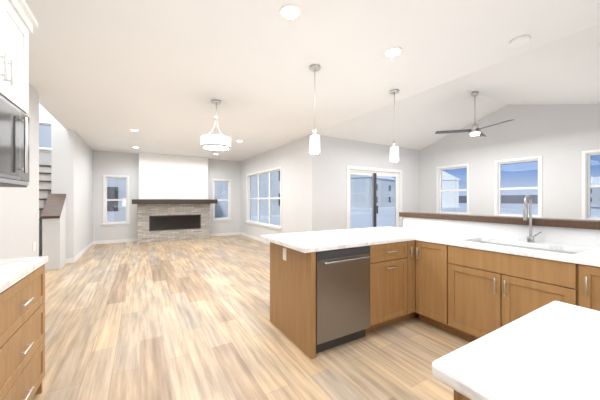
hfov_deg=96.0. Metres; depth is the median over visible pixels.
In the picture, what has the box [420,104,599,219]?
wall
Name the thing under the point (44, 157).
wall
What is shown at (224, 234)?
baseboard
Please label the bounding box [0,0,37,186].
upper cabinet
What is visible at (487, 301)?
base cabinet
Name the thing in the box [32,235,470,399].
floor
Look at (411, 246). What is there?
base cabinet
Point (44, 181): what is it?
stairs
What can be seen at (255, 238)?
baseboard
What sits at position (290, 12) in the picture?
recessed light
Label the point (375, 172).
sliding door
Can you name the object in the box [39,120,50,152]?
window
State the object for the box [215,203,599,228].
snow
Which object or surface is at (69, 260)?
baseboard return
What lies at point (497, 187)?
sunroom window
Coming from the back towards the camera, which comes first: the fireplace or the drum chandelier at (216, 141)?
the fireplace
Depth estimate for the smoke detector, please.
2.42 m
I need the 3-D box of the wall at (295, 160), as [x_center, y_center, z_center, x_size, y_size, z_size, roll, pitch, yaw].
[-0.930,-0.075,8.062,0.120,2.750,4.880,0,0,-31]
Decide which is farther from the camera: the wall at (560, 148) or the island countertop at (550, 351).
the wall at (560, 148)
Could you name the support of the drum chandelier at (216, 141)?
hanging from the ceiling
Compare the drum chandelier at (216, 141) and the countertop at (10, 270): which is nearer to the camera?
the countertop at (10, 270)
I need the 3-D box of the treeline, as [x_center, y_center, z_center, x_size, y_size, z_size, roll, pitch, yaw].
[1.577,-0.300,6.165,289.000,3.800,289.000,0,0,-31]
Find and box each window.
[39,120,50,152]
[102,175,129,225]
[212,179,231,221]
[246,166,281,230]
[436,163,469,214]
[493,155,542,217]
[581,149,599,219]
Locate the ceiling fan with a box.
[435,91,513,135]
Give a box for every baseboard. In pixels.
[74,242,92,262]
[93,238,136,244]
[210,232,239,236]
[240,232,269,244]
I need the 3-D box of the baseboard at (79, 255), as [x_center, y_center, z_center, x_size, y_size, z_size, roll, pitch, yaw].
[-5.355,1.250,6.736,0.014,0.100,2.650,0,0,-31]
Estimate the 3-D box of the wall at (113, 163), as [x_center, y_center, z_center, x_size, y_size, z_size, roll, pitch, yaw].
[-4.162,-0.075,9.053,4.670,2.750,0.120,0,0,-31]
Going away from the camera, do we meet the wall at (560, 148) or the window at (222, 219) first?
the wall at (560, 148)
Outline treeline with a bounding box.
[459,195,537,203]
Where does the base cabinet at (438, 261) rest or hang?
on the floor
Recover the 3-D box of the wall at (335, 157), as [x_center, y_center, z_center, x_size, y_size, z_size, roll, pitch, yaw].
[1.939,-0.075,6.996,3.730,2.750,0.120,0,0,-31]
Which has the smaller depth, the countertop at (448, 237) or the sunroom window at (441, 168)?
the countertop at (448, 237)
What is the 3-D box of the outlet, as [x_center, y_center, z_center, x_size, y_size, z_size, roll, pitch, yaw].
[1.705,0.290,3.295,0.005,0.070,0.070,0,0,-31]
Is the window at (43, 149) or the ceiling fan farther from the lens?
the window at (43, 149)
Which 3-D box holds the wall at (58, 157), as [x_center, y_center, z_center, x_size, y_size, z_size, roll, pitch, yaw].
[-4.918,-1.200,5.524,0.230,5.000,0.120,0,0,-31]
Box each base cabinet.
[0,260,47,399]
[272,243,279,326]
[376,239,403,328]
[404,239,419,319]
[420,239,491,334]
[456,263,559,341]
[560,259,599,310]
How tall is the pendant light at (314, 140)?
0.929 m
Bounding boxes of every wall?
[0,83,38,259]
[39,104,50,164]
[40,194,65,269]
[51,115,65,193]
[66,129,92,258]
[93,150,240,240]
[241,134,315,237]
[316,135,419,230]
[399,212,599,247]
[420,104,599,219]
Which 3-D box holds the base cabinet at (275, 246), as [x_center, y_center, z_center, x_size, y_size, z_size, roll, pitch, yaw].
[0.579,0.862,3.331,1.903,0.876,0.180,0,0,-31]
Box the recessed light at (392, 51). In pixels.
[384,47,401,56]
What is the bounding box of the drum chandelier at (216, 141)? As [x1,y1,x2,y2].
[201,99,230,149]
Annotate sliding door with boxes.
[347,165,401,228]
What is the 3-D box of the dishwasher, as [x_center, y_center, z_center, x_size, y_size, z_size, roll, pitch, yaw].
[0.259,0.862,2.665,0.672,0.876,0.639,0,0,-31]
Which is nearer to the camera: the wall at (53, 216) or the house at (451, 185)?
the wall at (53, 216)
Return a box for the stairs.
[39,165,50,255]
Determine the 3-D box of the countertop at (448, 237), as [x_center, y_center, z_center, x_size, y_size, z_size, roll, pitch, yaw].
[1.595,0.404,2.848,0.648,0.039,0.395,0,0,-31]
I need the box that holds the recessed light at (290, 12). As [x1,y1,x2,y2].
[280,4,301,19]
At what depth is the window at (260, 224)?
8.33 m
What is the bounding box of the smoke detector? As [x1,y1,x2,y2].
[509,35,530,47]
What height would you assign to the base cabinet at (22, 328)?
0.876 m
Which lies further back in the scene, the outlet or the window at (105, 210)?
the window at (105, 210)
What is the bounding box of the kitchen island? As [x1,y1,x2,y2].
[454,390,469,399]
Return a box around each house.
[39,125,125,221]
[215,171,279,216]
[350,174,394,207]
[442,171,460,206]
[591,177,599,204]
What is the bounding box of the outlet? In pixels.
[437,221,442,226]
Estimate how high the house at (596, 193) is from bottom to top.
8.680 m
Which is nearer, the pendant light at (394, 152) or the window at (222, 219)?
the pendant light at (394, 152)
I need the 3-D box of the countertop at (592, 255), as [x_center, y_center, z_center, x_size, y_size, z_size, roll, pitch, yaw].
[2.567,0.404,1.207,0.648,0.039,1.860,0,0,-31]
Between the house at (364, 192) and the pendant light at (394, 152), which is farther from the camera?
the house at (364, 192)
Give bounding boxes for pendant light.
[309,64,319,152]
[390,89,398,161]
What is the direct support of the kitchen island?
on the floor
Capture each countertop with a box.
[0,256,47,287]
[260,227,443,254]
[416,232,487,242]
[432,301,599,399]
[484,243,575,258]
[564,247,599,262]
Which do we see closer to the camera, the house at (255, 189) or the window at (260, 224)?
the window at (260, 224)
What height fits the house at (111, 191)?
8.680 m
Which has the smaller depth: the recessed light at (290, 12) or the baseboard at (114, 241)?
the recessed light at (290, 12)
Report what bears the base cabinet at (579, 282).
on the floor
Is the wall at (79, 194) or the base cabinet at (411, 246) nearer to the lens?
the base cabinet at (411, 246)
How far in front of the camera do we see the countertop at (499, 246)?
2.19 m
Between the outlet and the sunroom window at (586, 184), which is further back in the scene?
the sunroom window at (586, 184)
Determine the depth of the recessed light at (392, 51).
2.64 m
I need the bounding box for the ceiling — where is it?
[25,0,599,160]
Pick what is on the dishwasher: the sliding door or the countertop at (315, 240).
the countertop at (315, 240)
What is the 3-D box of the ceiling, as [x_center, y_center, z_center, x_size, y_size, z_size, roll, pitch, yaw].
[0.697,-1.808,4.394,8.280,0.785,13.090,0,0,-31]
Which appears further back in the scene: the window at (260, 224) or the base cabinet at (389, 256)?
the window at (260, 224)
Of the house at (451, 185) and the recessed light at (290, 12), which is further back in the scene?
the house at (451, 185)
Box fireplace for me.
[132,152,216,242]
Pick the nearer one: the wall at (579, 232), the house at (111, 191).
the wall at (579, 232)
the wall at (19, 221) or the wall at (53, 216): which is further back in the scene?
the wall at (53, 216)
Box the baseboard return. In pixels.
[66,258,73,263]

